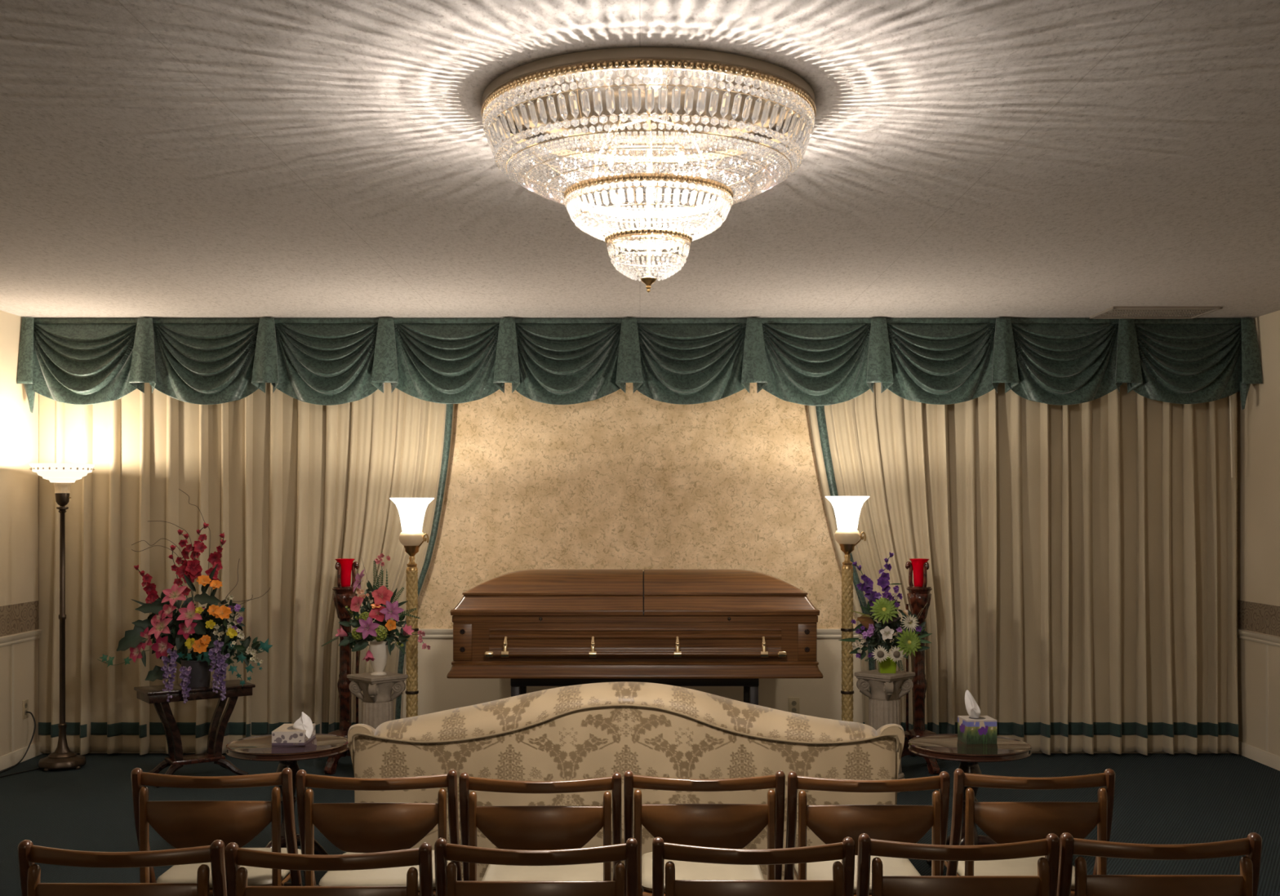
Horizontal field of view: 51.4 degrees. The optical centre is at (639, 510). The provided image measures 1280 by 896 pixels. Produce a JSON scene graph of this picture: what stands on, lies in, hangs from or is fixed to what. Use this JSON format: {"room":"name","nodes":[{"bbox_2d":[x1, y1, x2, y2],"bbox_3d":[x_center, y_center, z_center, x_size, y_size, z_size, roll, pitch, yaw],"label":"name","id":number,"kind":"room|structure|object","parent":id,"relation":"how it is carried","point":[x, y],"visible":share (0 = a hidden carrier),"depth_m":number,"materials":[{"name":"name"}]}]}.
{"room":"funeral home chapel","nodes":[
{"label":"funeral home chapel","id":0,"kind":"room"},
{"bbox_2d":[0,310,38,756],"bbox_3d":[-3.860,0.180,2.440,0.100,2.740,12.080,0,0,0],"label":"wall","id":1,"kind":"structure","parent":0,"point":[19,427],"depth_m":8.14,"materials":[{"name":"beige paint"}]},
{"bbox_2d":[12,644,13,752],"bbox_3d":[-3.808,1.143,8.080,0.003,0.655,0.024,0,0,0],"label":"trim","id":2,"kind":"structure","parent":1,"relation":"attached to","point":[13,644],"depth_m":8.08,"materials":[{"name":"beige paint"}]},
{"bbox_2d":[0,600,39,636],"bbox_3d":[-3.808,0.665,2.435,0.003,0.180,12.070,0,0,0],"label":"trim","id":3,"kind":"structure","parent":1,"relation":"attached to","point":[15,619],"depth_m":8.16,"materials":[{"name":"paper"}]},
{"bbox_2d":[0,629,42,647],"bbox_3d":[-3.796,0.786,2.430,0.028,0.057,12.060,0,0,0],"label":"trim","id":4,"kind":"structure","parent":1,"relation":"attached to","point":[5,641],"depth_m":8.13,"materials":[{"name":"beige paint"}]},
{"bbox_2d":[0,742,43,771],"bbox_3d":[-3.803,1.510,2.430,0.014,0.080,12.060,0,0,0],"label":"baseboard","id":5,"kind":"structure","parent":1,"relation":"attached to","point":[9,760],"depth_m":8.13,"materials":[{"name":"beige paint"}]},
{"bbox_2d":[22,699,28,719],"bbox_3d":[-3.806,1.235,8.240,0.008,0.116,0.072,0,0,0],"label":"wall outlet","id":6,"kind":"object","parent":1,"relation":"attached to","point":[25,703],"visible":1,"depth_m":8.23,"materials":[{"name":"beige plastic"}]},
{"bbox_2d":[0,0,1279,318],"bbox_3d":[0.000,-1.240,2.440,7.820,0.100,12.280,0,0,0],"label":"ceiling","id":7,"kind":"structure","parent":0,"point":[159,158],"depth_m":4.61,"materials":[{"name":"white paint"}]},
{"bbox_2d":[17,317,1262,413],"bbox_3d":[-0.001,-0.891,8.194,7.612,0.592,0.152,0,0,0],"label":"swag valance","id":8,"kind":"object","parent":7,"relation":"hanging from","point":[324,362],"visible":1,"depth_m":8.19,"materials":[{"name":"green fabric"}]},
{"bbox_2d":[480,47,816,293],"bbox_3d":[0.025,-0.913,3.900,0.975,0.553,0.974,0,0,0],"label":"crystal chandelier","id":9,"kind":"object","parent":7,"relation":"hanging from","point":[670,106],"visible":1,"depth_m":3.69,"materials":[{"name":"clear glass"}]},
{"bbox_2d":[592,164,598,173],"bbox_3d":[-0.133,-1.016,3.963,0.018,0.027,0.018,0,0,0],"label":"bulb","id":10,"kind":"object","parent":9,"relation":"attached to","point":[595,170],"depth_m":3.96,"materials":[{"name":"glass"}]},
{"bbox_2d":[607,146,613,156],"bbox_3d":[-0.084,-1.016,3.769,0.018,0.027,0.018,0,0,0],"label":"bulb","id":11,"kind":"object","parent":9,"relation":"attached to","point":[610,153],"depth_m":3.76,"materials":[{"name":"glass"}]},
{"bbox_2d":[616,194,621,204],"bbox_3d":[-0.065,-0.921,3.943,0.018,0.027,0.018,0,0,0],"label":"bulb","id":12,"kind":"object","parent":9,"relation":"attached to","point":[617,197],"depth_m":3.93,"materials":[{"name":"glass"}]},
{"bbox_2d":[648,183,654,192],"bbox_3d":[0.033,-0.921,3.800,0.018,0.027,0.018,0,0,0],"label":"bulb","id":13,"kind":"object","parent":9,"relation":"attached to","point":[653,188],"depth_m":3.79,"materials":[{"name":"glass"}]},
{"bbox_2d":[655,235,662,244],"bbox_3d":[0.055,-0.791,3.900,0.018,0.027,0.018,0,0,0],"label":"bulb","id":14,"kind":"object","parent":9,"relation":"attached to","point":[658,236],"depth_m":3.89,"materials":[{"name":"glass"}]},
{"bbox_2d":[677,145,684,155],"bbox_3d":[0.116,-1.016,3.756,0.018,0.027,0.018,0,0,0],"label":"bulb","id":15,"kind":"object","parent":9,"relation":"attached to","point":[680,152],"depth_m":3.75,"materials":[{"name":"glass"}]},
{"bbox_2d":[701,162,706,172],"bbox_3d":[0.190,-1.016,3.942,0.018,0.027,0.018,0,0,0],"label":"bulb","id":16,"kind":"object","parent":9,"relation":"attached to","point":[703,169],"depth_m":3.93,"materials":[{"name":"glass"}]},
{"bbox_2d":[1088,306,1222,319],"bbox_3d":[3.085,-1.183,7.980,0.640,0.014,0.420,0,0,0],"label":"ceiling vent","id":17,"kind":"object","parent":7,"relation":"in","point":[1114,312],"visible":1,"depth_m":7.96,"materials":[{"name":"metal"}]},
{"bbox_2d":[0,753,1279,895],"bbox_3d":[0.000,1.600,2.440,7.820,0.100,12.280,0,0,0],"label":"floor","id":18,"kind":"structure","parent":0,"point":[1160,798],"depth_m":7.14,"materials":[{"name":"carpet"}]},
{"bbox_2d":[0,462,95,777],"bbox_3d":[-3.539,0.638,7.858,0.505,1.825,0.732,0,0,0],"label":"torchiere floor lamp","id":19,"kind":"object","parent":18,"relation":"on","point":[64,474],"visible":1,"depth_m":7.96,"materials":[{"name":"brown metal"}]},
{"bbox_2d":[17,840,226,895],"bbox_3d":[-1.194,1.155,3.229,0.472,0.789,0.479,0,0,0],"label":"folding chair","id":20,"kind":"object","parent":18,"relation":"on","point":[28,854],"visible":0.98,"depth_m":3.03,"materials":[{"name":"brown wood"}]},
{"bbox_2d":[133,680,255,787],"bbox_3d":[-2.567,1.282,7.675,0.610,0.534,0.324,0,0,-35],"label":"plant stand","id":21,"kind":"object","parent":18,"relation":"on","point":[154,695],"visible":0.93,"depth_m":7.64,"materials":[{"name":"brown wood"}]},
{"bbox_2d":[97,488,272,703],"bbox_3d":[-2.595,0.482,7.603,1.016,1.208,0.364,0,0,0],"label":"flower arrangement","id":22,"kind":"object","parent":21,"relation":"on","point":[213,644],"visible":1,"depth_m":7.58,"materials":[{"name":"plant"}]},
{"bbox_2d":[164,753,225,764],"bbox_3d":[-2.567,1.438,7.675,0.300,0.025,0.170,0,0,-35],"label":"shelf","id":23,"kind":"object","parent":21,"relation":"attached to","point":[218,758],"depth_m":7.64,"materials":[{"name":"red wood"}]},
{"bbox_2d":[130,768,302,895],"bbox_3d":[-1.262,1.155,4.087,0.472,0.789,0.479,0,0,0],"label":"folding chair","id":24,"kind":"object","parent":18,"relation":"on","point":[181,824],"visible":0.73,"depth_m":3.89,"materials":[{"name":"brown wood"}]},
{"bbox_2d":[226,733,349,855],"bbox_3d":[-1.481,1.265,5.600,0.502,0.568,0.502,0,0,0],"label":"round side table","id":25,"kind":"object","parent":18,"relation":"on","point":[255,748],"visible":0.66,"depth_m":5.52,"materials":[{"name":"brown wood"}]},
{"bbox_2d":[271,711,315,746],"bbox_3d":[-1.458,0.921,5.660,0.162,0.128,0.211,0,0,-1],"label":"tissue box","id":26,"kind":"object","parent":25,"relation":"on","point":[300,733],"visible":1,"depth_m":5.58,"materials":[{"name":"beige cardboard"}]},
{"bbox_2d":[224,842,433,895],"bbox_3d":[-0.711,1.155,3.205,0.472,0.789,0.479,0,0,0],"label":"folding chair","id":27,"kind":"object","parent":18,"relation":"on","point":[235,857],"visible":1,"depth_m":3.01,"materials":[{"name":"brown wood"}]},
{"bbox_2d":[324,561,359,774],"bbox_3d":[-1.736,0.929,7.937,0.328,1.241,0.343,0,0,0],"label":"candle stand","id":28,"kind":"object","parent":18,"relation":"on","point":[343,597],"visible":0.71,"depth_m":7.92,"materials":[{"name":"red wood"}]},
{"bbox_2d":[334,558,355,586],"bbox_3d":[-1.763,0.376,7.950,0.122,0.165,0.122,0,0,0],"label":"glass","id":29,"kind":"object","parent":28,"relation":"on","point":[346,564],"visible":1,"depth_m":7.92,"materials":[{"name":"red glass"}]},
{"bbox_2d":[346,671,408,728],"bbox_3d":[-1.461,1.234,7.400,0.245,0.633,0.245,0,0,-45],"label":"pedestal","id":30,"kind":"object","parent":18,"relation":"on","point":[377,706],"visible":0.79,"depth_m":7.33,"materials":[{"name":"white stone"}]},
{"bbox_2d":[321,553,430,675],"bbox_3d":[-1.461,0.579,7.357,0.623,0.675,0.311,0,0,0],"label":"flower arrangement","id":31,"kind":"object","parent":30,"relation":"on","point":[365,630],"visible":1,"depth_m":7.33,"materials":[{"name":"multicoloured plant"}]},
{"bbox_2d":[295,769,462,895],"bbox_3d":[-0.770,1.155,4.059,0.472,0.789,0.479,0,0,0],"label":"folding chair","id":32,"kind":"object","parent":18,"relation":"on","point":[353,828],"visible":0.76,"depth_m":3.86,"materials":[{"name":"brown wood"}]},
{"bbox_2d":[398,531,428,718],"bbox_3d":[-1.306,0.741,7.620,0.260,1.619,0.260,0,0,0],"label":"floor lamp","id":33,"kind":"object","parent":18,"relation":"on","point":[411,541],"visible":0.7,"depth_m":7.59,"materials":[{"name":"gold metal"}]},
{"bbox_2d":[434,838,637,895],"bbox_3d":[-0.240,1.155,3.246,0.472,0.789,0.479,0,0,0],"label":"folding chair","id":34,"kind":"object","parent":18,"relation":"on","point":[446,884],"visible":1,"depth_m":3.05,"materials":[{"name":"brown wood"}]},
{"bbox_2d":[458,772,622,881],"bbox_3d":[-0.288,1.155,4.019,0.472,0.789,0.479,0,0,0],"label":"folding chair","id":35,"kind":"object","parent":18,"relation":"on","point":[507,828],"visible":0.69,"depth_m":3.82,"materials":[{"name":"brown wood"}]},
{"bbox_2d":[347,681,904,881],"bbox_3d":[-0.053,1.111,5.465,2.248,0.878,0.849,0,0,0],"label":"sofa","id":36,"kind":"object","parent":18,"relation":"on","point":[592,731],"visible":0.54,"depth_m":5.05,"materials":[{"name":"beige fabric"}]},
{"bbox_2d":[510,678,759,705],"bbox_3d":[-0.030,1.248,7.810,1.410,0.604,0.520,0,0,0],"label":"stand","id":37,"kind":"object","parent":18,"relation":"on","point":[518,686],"visible":0.21,"depth_m":7.55,"materials":[{"name":"black paint"}]},
{"bbox_2d":[446,569,822,678],"bbox_3d":[-0.028,0.647,7.810,2.114,0.595,0.813,0,0,0],"label":"casket","id":38,"kind":"object","parent":37,"relation":"on","point":[528,624],"visible":1,"depth_m":7.47,"materials":[{"name":"brown wood"}]},
{"bbox_2d":[623,770,785,895],"bbox_3d":[0.188,1.155,4.046,0.472,0.789,0.479,0,0,0],"label":"folding chair","id":39,"kind":"object","parent":18,"relation":"on","point":[726,826],"visible":0.79,"depth_m":3.85,"materials":[{"name":"brown wood"}]},
{"bbox_2d":[652,837,855,895],"bbox_3d":[0.264,1.155,3.255,0.472,0.789,0.479,0,0,0],"label":"folding chair","id":40,"kind":"object","parent":18,"relation":"on","point":[842,884],"visible":1,"depth_m":3.06,"materials":[{"name":"brown wood"}]},
{"bbox_2d":[834,529,866,721],"bbox_3d":[1.188,0.736,7.620,0.260,1.628,0.260,0,0,0],"label":"floor lamp","id":41,"kind":"object","parent":18,"relation":"on","point":[847,540],"visible":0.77,"depth_m":7.59,"materials":[{"name":"gold metal"}]},
{"bbox_2d":[783,771,950,895],"bbox_3d":[0.664,1.155,4.032,0.472,0.789,0.479,0,0,0],"label":"folding chair","id":42,"kind":"object","parent":18,"relation":"on","point":[831,824],"visible":0.7,"depth_m":3.84,"materials":[{"name":"brown wood"}]},
{"bbox_2d":[853,669,915,793],"bbox_3d":[1.361,1.228,7.400,0.245,0.645,0.245,0,0,-45],"label":"pedestal","id":43,"kind":"object","parent":18,"relation":"on","point":[884,697],"visible":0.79,"depth_m":7.34,"materials":[{"name":"white stone"}]},
{"bbox_2d":[838,552,932,673],"bbox_3d":[1.353,0.569,7.358,0.536,0.672,0.292,0,0,0],"label":"flower arrangement","id":44,"kind":"object","parent":43,"relation":"on","point":[908,641],"visible":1,"depth_m":7.33,"materials":[{"name":"plant"}]},
{"bbox_2d":[901,561,939,774],"bbox_3d":[1.643,0.929,7.937,0.328,1.241,0.342,0,0,0],"label":"candle stand","id":45,"kind":"object","parent":18,"relation":"on","point":[917,597],"visible":0.75,"depth_m":7.92,"materials":[{"name":"red wood"}]},
{"bbox_2d":[909,558,929,586],"bbox_3d":[1.669,0.376,7.950,0.122,0.165,0.122,0,0,0],"label":"glass","id":46,"kind":"object","parent":45,"relation":"on","point":[917,563],"visible":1,"depth_m":7.92,"materials":[{"name":"red glass"}]},
{"bbox_2d":[856,833,1059,895],"bbox_3d":[0.748,1.155,3.289,0.472,0.789,0.479,0,0,0],"label":"folding chair","id":47,"kind":"object","parent":18,"relation":"on","point":[1045,884],"visible":1,"depth_m":3.09,"materials":[{"name":"brown wood"}]},
{"bbox_2d":[908,733,1031,866],"bbox_3d":[1.381,1.265,5.580,0.502,0.568,0.502,0,0,0],"label":"round side table","id":48,"kind":"object","parent":18,"relation":"on","point":[945,747],"visible":0.61,"depth_m":5.52,"materials":[{"name":"brown wood"}]},
{"bbox_2d":[957,690,996,744],"bbox_3d":[1.432,0.876,5.650,0.129,0.217,0.129,0,0,-3],"label":"tissue box","id":49,"kind":"object","parent":48,"relation":"on","point":[974,728],"visible":1,"depth_m":5.59,"materials":[{"name":"multicoloured cardboard"}]},
{"bbox_2d":[944,768,1115,895],"bbox_3d":[1.159,1.155,4.073,0.472,0.789,0.479,0,0,0],"label":"folding chair","id":50,"kind":"object","parent":18,"relation":"on","point":[1004,823],"visible":0.62,"depth_m":3.88,"materials":[{"name":"brown wood"}]},
{"bbox_2d":[1056,832,1262,895],"bbox_3d":[1.226,1.155,3.298,0.472,0.789,0.479,0,0,0],"label":"folding chair","id":51,"kind":"object","parent":18,"relation":"on","point":[1245,884],"visible":1,"depth_m":3.10,"materials":[{"name":"brown wood"}]},
{"bbox_2d":[402,382,1237,724],"bbox_3d":[0.000,0.180,8.528,7.620,2.740,0.103,0,0,0],"label":"wall","id":52,"kind":"structure","parent":0,"point":[618,480],"depth_m":8.48,"materials":[{"name":"paint"}]},
{"bbox_2d":[38,382,454,755],"bbox_3d":[-2.481,0.231,8.364,2.657,2.602,0.140,0,0,0],"label":"curtain","id":53,"kind":"object","parent":52,"relation":"hanging from","point":[294,487],"visible":0.7,"depth_m":8.42,"materials":[{"name":"beige fabric"}]},
{"bbox_2d":[43,751,1231,753],"bbox_3d":[0.000,1.510,8.470,7.620,0.080,0.014,0,0,0],"label":"baseboard","id":54,"kind":"structure","parent":52,"relation":"attached to","point":[48,752],"depth_m":8.46,"materials":[{"name":"beige paint"}]},
{"bbox_2d":[417,629,858,638],"bbox_3d":[0.000,0.786,8.463,7.620,0.057,0.028,0,0,0],"label":"trim","id":55,"kind":"structure","parent":52,"relation":"attached to","point":[429,633],"depth_m":8.46,"materials":[{"name":"beige paint"}]},
{"bbox_2d":[788,697,799,714],"bbox_3d":[0.981,1.255,8.476,0.072,0.116,0.008,0,0,0],"label":"wall outlet","id":56,"kind":"object","parent":52,"relation":"attached to","point":[793,703],"visible":0.79,"depth_m":8.47,"materials":[{"name":"beige plastic"}]},
{"bbox_2d":[791,707,796,712],"bbox_3d":[0.981,1.277,8.473,0.032,0.032,0.002,0,0,0],"label":"receptacle","id":57,"kind":"object","parent":56,"relation":"attached to","point":[793,709],"depth_m":8.47,"materials":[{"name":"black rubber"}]},
{"bbox_2d":[807,382,1239,755],"bbox_3d":[2.404,0.231,8.362,2.735,2.602,0.143,0,0,0],"label":"curtain","id":58,"kind":"object","parent":52,"relation":"hanging from","point":[1082,572],"visible":0.7,"depth_m":8.42,"materials":[{"name":"beige fabric"}]},
{"bbox_2d":[1237,310,1279,756],"bbox_3d":[3.860,0.180,2.440,0.100,2.740,12.080,0,0,0],"label":"wall","id":59,"kind":"structure","parent":0,"point":[1259,423],"depth_m":8.18,"materials":[{"name":"beige paint"}]},
{"bbox_2d":[1236,629,1279,647],"bbox_3d":[3.796,0.786,2.430,0.028,0.057,12.060,0,0,0],"label":"trim","id":60,"kind":"structure","parent":59,"relation":"attached to","point":[1274,641],"depth_m":8.15,"materials":[{"name":"beige paint"}]},
{"bbox_2d":[1237,600,1279,636],"bbox_3d":[3.808,0.665,2.435,0.003,0.180,12.070,0,0,0],"label":"trim","id":61,"kind":"structure","parent":59,"relation":"attached to","point":[1264,619],"depth_m":8.18,"materials":[{"name":"paper"}]},
{"bbox_2d":[1238,741,1279,771],"bbox_3d":[3.803,1.510,2.430,0.014,0.080,12.060,0,0,0],"label":"baseboard","id":62,"kind":"structure","parent":59,"relation":"attached to","point":[1270,760],"depth_m":8.15,"materials":[{"name":"beige paint"}]},
{"bbox_2d":[1266,644,1267,752],"bbox_3d":[3.808,1.143,8.080,0.003,0.655,0.024,0,0,0],"label":"trim","id":63,"kind":"structure","parent":59,"relation":"attached to","point":[1266,644],"depth_m":8.08,"materials":[{"name":"beige paint"}]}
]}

